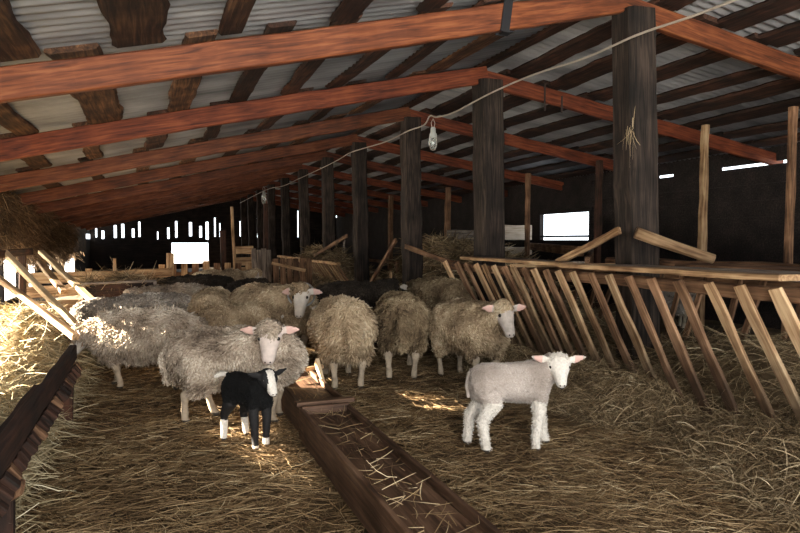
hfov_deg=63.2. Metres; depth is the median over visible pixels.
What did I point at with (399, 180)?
board
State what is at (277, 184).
rafter
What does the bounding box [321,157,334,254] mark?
post
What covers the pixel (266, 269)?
screen
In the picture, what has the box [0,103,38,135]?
board
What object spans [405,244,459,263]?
leaning pole
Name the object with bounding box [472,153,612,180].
board
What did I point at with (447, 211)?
support pole
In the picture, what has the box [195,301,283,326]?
sheep
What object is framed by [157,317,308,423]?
sheep
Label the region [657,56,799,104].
board
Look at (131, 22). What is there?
board
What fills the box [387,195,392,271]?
support pole
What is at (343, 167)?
board
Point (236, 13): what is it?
board
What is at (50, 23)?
ceiling
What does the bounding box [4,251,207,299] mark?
ground
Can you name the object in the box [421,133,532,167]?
board
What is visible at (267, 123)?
board
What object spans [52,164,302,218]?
rafter
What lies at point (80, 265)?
wall
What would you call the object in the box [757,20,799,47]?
board
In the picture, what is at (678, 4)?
board
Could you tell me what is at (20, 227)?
hay
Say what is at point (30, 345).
heap
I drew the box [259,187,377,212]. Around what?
rafter
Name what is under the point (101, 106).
board
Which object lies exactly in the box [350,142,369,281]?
post
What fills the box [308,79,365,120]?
board
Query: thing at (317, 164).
board
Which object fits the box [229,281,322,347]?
sheep
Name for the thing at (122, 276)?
litter
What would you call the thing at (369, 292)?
sheep
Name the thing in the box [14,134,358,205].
rafter
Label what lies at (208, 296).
sheep
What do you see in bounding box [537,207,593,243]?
window
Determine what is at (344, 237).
leaning pole
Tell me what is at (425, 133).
board
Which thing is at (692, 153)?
board
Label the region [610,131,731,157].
board
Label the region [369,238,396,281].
leaning pole
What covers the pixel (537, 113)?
board
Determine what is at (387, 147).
rafter
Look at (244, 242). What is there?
post
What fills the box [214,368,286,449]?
lamb
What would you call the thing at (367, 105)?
board
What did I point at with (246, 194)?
rafter
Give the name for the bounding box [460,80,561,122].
board
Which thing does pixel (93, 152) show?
board
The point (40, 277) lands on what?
fence
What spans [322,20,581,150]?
ridge beam
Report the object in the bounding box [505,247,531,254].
board
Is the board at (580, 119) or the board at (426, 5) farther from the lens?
the board at (580, 119)
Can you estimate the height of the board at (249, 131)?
0.117 m
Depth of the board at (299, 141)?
9.99 m
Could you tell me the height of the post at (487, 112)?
3.271 m
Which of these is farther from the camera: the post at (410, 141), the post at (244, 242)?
the post at (244, 242)
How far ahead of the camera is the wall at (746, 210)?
11.18 m
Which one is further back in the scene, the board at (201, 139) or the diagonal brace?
the board at (201, 139)
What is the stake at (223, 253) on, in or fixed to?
on the floor
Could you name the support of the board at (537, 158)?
attached to the ceiling at (721, 68)
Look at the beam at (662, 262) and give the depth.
7.49 m
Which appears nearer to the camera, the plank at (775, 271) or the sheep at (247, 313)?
the plank at (775, 271)
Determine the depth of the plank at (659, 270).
4.10 m
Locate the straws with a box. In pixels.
[288,373,479,532]
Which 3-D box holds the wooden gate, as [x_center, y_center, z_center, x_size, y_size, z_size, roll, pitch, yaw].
[-2.097,0.264,12.670,0.812,0.843,0.084,-1,2,-21]
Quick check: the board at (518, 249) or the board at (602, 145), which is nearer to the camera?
the board at (602, 145)
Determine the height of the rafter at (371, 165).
0.992 m
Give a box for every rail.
[530,243,583,255]
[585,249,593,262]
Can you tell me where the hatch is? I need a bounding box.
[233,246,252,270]
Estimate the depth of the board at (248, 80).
5.77 m
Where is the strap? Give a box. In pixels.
[495,0,513,35]
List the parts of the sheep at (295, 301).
neck chain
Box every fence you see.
[26,253,173,312]
[159,261,251,276]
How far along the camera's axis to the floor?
3.63 m
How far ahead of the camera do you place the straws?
3.01 m
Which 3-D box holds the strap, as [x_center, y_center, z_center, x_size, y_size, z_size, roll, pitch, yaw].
[0.804,-1.930,5.027,0.113,0.268,0.102,-1,2,-21]
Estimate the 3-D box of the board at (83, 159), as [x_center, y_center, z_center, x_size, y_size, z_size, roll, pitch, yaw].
[-5.182,-1.520,11.128,0.219,0.104,5.425,-1,3,-22]
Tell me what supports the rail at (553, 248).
attached to the support pole at (599, 163)
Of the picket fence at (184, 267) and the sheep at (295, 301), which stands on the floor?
the picket fence at (184, 267)
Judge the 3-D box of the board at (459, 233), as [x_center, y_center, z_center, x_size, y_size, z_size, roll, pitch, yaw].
[1.534,-0.683,14.456,1.080,0.273,0.035,-1,2,-21]
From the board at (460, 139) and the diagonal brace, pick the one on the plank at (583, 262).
the diagonal brace
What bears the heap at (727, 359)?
on the floor
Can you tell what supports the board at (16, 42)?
attached to the ceiling at (50, 23)
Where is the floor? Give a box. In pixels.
[7,266,782,532]
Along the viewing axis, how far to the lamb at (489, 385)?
3.96 m
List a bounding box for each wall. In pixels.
[0,230,90,310]
[90,199,335,269]
[336,142,799,329]
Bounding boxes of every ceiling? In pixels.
[0,0,548,203]
[265,0,799,207]
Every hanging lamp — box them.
[261,187,266,203]
[428,119,437,149]
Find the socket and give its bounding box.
[429,127,436,137]
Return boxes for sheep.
[64,303,208,389]
[66,296,108,365]
[100,292,191,312]
[123,282,209,295]
[153,273,233,287]
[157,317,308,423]
[186,286,230,313]
[192,268,262,280]
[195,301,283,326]
[224,277,272,291]
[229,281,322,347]
[305,293,378,389]
[315,278,399,344]
[372,290,430,380]
[400,276,477,308]
[428,297,526,376]
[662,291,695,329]
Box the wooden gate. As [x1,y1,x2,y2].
[272,258,311,286]
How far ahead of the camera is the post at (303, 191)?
17.68 m
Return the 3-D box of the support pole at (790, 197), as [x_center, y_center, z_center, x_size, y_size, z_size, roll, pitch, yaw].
[4.339,-0.371,7.242,0.090,2.792,0.079,0,2,-21]
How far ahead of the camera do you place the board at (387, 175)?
18.43 m
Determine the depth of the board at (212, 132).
8.44 m
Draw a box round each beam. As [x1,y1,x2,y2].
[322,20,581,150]
[605,257,799,281]
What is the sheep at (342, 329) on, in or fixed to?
on the bedding
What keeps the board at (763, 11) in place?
attached to the ceiling at (721, 68)
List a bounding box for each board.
[0,0,41,61]
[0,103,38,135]
[0,132,52,168]
[15,166,74,197]
[43,43,123,124]
[72,121,103,159]
[77,157,104,191]
[96,0,170,47]
[132,147,149,183]
[144,109,168,149]
[167,29,217,111]
[179,137,208,176]
[203,100,228,139]
[211,128,261,170]
[218,0,255,35]
[229,20,296,102]
[253,152,348,196]
[255,87,313,129]
[261,120,310,149]
[275,158,373,195]
[275,162,396,201]
[280,13,362,94]
[289,113,347,144]
[291,173,397,203]
[297,172,443,204]
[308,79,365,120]
[318,175,459,203]
[320,179,472,208]
[325,2,453,88]
[329,0,373,21]
[336,108,439,153]
[337,189,472,211]
[348,70,430,114]
[367,116,469,158]
[385,0,501,78]
[385,128,506,164]
[416,0,448,11]
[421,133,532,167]
[425,30,514,71]
[430,69,522,114]
[430,142,561,173]
[447,230,473,241]
[451,146,586,177]
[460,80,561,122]
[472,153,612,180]
[504,92,598,128]
[504,167,609,186]
[505,225,531,239]
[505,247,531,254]
[510,0,676,77]
[518,105,612,137]
[550,13,724,90]
[551,116,665,145]
[579,123,700,151]
[588,32,772,101]
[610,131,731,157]
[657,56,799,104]
[657,78,799,120]
[658,140,762,162]
[659,0,696,10]
[687,96,799,127]
[717,0,799,31]
[723,118,799,138]
[753,132,799,146]
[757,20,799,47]
[793,48,799,55]
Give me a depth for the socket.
8.90 m
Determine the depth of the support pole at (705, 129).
8.34 m
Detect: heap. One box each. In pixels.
[0,286,106,532]
[279,241,382,287]
[513,289,799,426]
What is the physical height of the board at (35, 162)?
0.111 m
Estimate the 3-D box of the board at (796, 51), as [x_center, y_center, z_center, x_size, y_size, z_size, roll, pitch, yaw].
[5.109,-1.927,3.277,0.303,0.092,6.533,-1,3,-21]
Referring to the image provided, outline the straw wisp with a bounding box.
[619,111,639,158]
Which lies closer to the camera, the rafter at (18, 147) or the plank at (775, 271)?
the plank at (775, 271)
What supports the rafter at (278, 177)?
attached to the post at (284, 190)
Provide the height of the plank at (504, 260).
0.039 m
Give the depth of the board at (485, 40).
6.84 m
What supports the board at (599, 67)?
attached to the ceiling at (721, 68)
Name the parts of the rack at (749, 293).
rail, rail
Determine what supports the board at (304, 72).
on the rafter at (18, 147)
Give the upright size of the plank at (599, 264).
0.039 m
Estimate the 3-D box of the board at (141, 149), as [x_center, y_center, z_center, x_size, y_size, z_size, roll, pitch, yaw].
[-4.502,-1.701,11.377,0.237,0.096,5.422,-1,3,-21]
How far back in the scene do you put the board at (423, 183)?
20.64 m
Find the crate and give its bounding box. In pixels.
[82,279,156,300]
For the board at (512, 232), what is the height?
0.349 m
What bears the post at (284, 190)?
on the floor
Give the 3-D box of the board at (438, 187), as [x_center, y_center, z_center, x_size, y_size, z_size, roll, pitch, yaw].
[-1.080,-2.515,24.609,0.286,0.086,17.031,-1,2,-21]
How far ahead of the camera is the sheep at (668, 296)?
9.29 m
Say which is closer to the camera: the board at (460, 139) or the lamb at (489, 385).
the lamb at (489, 385)
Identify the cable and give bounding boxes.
[242,0,737,201]
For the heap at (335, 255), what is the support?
on the floor
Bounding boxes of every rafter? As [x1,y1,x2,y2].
[0,0,627,103]
[0,66,488,161]
[0,107,410,191]
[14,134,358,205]
[33,150,326,213]
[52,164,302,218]
[59,174,284,222]
[68,182,270,225]
[74,188,259,227]
[81,193,249,228]
[86,197,242,229]
[243,196,344,216]
[250,192,352,213]
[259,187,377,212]
[270,181,400,209]
[284,174,427,206]
[302,164,461,202]
[327,152,507,196]
[358,136,563,190]
[410,109,612,170]
[488,71,783,164]
[627,0,799,80]
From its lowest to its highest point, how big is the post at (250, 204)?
3.271 m
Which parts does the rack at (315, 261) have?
rail, rail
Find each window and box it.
[169,241,210,264]
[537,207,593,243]
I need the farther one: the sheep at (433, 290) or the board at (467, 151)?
the board at (467, 151)
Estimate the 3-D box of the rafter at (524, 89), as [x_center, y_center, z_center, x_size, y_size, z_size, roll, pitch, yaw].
[3.349,-1.939,8.833,5.080,0.990,0.086,-1,2,-21]
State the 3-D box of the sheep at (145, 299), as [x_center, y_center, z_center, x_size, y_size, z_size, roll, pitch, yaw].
[-2.664,0.643,6.916,1.265,0.758,0.592,0,2,-9]
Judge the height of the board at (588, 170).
0.090 m
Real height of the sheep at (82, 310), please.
0.697 m
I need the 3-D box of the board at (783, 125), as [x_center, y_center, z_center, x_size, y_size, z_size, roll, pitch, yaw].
[5.189,-1.837,8.156,0.304,0.086,2.610,-1,2,-21]
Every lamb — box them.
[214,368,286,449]
[462,351,585,453]
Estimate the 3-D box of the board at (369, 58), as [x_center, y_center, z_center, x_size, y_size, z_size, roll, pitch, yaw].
[-0.217,-1.976,6.014,0.228,0.112,2.622,-1,3,-23]
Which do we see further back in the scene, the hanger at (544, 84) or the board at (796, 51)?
the hanger at (544, 84)
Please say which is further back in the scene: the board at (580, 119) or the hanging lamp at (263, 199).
the hanging lamp at (263, 199)
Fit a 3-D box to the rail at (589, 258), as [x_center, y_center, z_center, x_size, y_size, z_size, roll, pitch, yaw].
[3.332,-0.122,11.303,0.118,0.312,3.844,1,4,18]
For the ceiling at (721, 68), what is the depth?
8.21 m
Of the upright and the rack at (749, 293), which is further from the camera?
the upright
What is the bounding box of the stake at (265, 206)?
[263,204,268,263]
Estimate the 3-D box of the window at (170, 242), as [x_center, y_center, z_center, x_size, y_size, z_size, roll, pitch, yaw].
[-9.837,-0.636,30.463,1.840,1.150,0.050,-1,2,-21]
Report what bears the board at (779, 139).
attached to the ceiling at (721, 68)
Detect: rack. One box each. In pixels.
[0,248,94,532]
[277,255,398,280]
[443,260,799,425]
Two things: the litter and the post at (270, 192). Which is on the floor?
the post at (270, 192)
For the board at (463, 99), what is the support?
attached to the ceiling at (721, 68)
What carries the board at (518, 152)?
attached to the ceiling at (721, 68)
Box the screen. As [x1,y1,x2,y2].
[251,248,271,281]
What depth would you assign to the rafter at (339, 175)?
18.61 m
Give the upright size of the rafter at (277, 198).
0.983 m
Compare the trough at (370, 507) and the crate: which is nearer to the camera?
the trough at (370, 507)
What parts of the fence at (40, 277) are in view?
rail, rail, rail, post, post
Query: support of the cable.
attached to the post at (487, 112)
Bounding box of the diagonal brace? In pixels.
[555,227,621,261]
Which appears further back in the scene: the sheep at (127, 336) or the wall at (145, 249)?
the wall at (145, 249)
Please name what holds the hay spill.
on the bedding
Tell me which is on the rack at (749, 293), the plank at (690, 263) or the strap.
the plank at (690, 263)
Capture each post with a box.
[240,198,247,266]
[247,194,254,256]
[256,190,263,264]
[267,184,276,276]
[280,178,290,276]
[298,169,310,257]
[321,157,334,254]
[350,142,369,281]
[400,116,422,290]
[472,78,505,301]
[612,5,659,362]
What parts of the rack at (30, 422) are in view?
rack leg, rail, rail, rack leg, rail, rack leg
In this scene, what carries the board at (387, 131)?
attached to the ceiling at (721, 68)
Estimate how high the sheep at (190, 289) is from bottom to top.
0.773 m
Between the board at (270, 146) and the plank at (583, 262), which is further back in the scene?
the board at (270, 146)
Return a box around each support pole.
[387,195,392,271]
[444,187,450,237]
[524,173,530,257]
[593,160,602,311]
[695,124,709,340]
[781,106,798,341]
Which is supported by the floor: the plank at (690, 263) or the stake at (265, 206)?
the stake at (265, 206)
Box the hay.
[0,184,85,272]
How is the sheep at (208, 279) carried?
on the bedding
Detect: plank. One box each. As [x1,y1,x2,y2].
[460,256,573,266]
[474,256,584,263]
[559,263,799,280]
[599,264,793,273]
[633,227,715,263]
[645,265,799,273]
[675,264,799,270]
[690,263,799,267]
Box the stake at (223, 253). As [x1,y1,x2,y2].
[220,231,226,269]
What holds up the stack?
on the floor
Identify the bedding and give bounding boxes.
[16,320,799,532]
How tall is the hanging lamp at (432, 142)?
0.441 m
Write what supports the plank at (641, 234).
on the plank at (682, 265)
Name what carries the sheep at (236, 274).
on the bedding
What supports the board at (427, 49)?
on the rafter at (18, 147)
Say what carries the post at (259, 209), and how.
on the floor
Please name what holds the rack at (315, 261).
on the floor
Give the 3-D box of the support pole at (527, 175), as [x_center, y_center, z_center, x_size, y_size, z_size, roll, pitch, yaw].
[2.631,-0.577,13.460,0.105,2.696,0.099,0,2,-21]
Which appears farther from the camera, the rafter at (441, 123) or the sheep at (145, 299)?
the rafter at (441, 123)
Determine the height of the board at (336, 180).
0.102 m
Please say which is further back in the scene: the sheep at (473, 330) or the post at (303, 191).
the post at (303, 191)
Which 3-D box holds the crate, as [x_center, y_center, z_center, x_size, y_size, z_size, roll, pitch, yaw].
[-3.652,0.560,8.529,0.889,0.786,0.565,-1,2,-21]
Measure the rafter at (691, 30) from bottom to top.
0.993 m
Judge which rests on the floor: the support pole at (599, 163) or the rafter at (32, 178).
the support pole at (599, 163)
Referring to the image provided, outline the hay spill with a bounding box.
[420,335,799,532]
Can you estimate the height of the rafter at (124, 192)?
1.709 m
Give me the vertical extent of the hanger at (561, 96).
0.200 m
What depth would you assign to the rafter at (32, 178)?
9.09 m
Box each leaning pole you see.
[313,234,347,257]
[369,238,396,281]
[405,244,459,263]
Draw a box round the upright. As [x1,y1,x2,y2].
[230,207,236,268]
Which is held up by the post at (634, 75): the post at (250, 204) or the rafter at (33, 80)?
the rafter at (33, 80)
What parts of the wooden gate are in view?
rail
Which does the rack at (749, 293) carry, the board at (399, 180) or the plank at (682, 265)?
the plank at (682, 265)
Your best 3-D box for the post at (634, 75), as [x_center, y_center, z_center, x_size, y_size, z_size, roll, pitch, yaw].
[2.028,-0.512,5.568,0.412,3.281,0.284,-1,2,-21]
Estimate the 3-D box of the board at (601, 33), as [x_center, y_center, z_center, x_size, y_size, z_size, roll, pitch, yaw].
[1.903,-2.348,6.895,0.290,0.087,2.614,-1,2,-20]
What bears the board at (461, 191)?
attached to the ceiling at (721, 68)
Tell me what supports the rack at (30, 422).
on the bedding
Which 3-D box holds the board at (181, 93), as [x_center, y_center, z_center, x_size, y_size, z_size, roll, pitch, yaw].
[-1.782,-1.565,5.441,0.264,0.103,2.617,-1,3,-22]
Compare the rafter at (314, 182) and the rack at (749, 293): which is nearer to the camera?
the rack at (749, 293)
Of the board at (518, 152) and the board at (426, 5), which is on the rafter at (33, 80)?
the board at (426, 5)
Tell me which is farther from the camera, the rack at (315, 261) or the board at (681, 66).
the rack at (315, 261)
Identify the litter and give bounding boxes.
[68,259,173,303]
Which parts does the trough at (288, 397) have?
post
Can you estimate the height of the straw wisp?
0.495 m
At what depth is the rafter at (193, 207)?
28.47 m
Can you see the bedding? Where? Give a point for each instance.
(399, 369)
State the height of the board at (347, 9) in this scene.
0.101 m
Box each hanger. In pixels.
[544,84,545,110]
[561,96,562,112]
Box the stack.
[376,230,615,320]
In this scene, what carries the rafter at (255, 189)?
attached to the post at (259, 209)
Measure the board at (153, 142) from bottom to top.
0.111 m
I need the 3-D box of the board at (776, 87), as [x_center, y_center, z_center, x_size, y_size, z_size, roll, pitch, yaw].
[4.059,-2.014,7.722,0.365,0.096,2.618,-1,2,-19]
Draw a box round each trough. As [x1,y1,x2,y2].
[281,358,348,432]
[294,396,502,532]
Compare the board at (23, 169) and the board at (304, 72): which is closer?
the board at (304, 72)
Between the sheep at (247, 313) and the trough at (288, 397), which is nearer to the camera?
the trough at (288, 397)
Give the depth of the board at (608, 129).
10.46 m
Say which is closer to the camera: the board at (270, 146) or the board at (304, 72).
the board at (304, 72)
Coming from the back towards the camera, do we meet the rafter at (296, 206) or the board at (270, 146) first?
the rafter at (296, 206)
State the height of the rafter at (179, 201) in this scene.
1.711 m

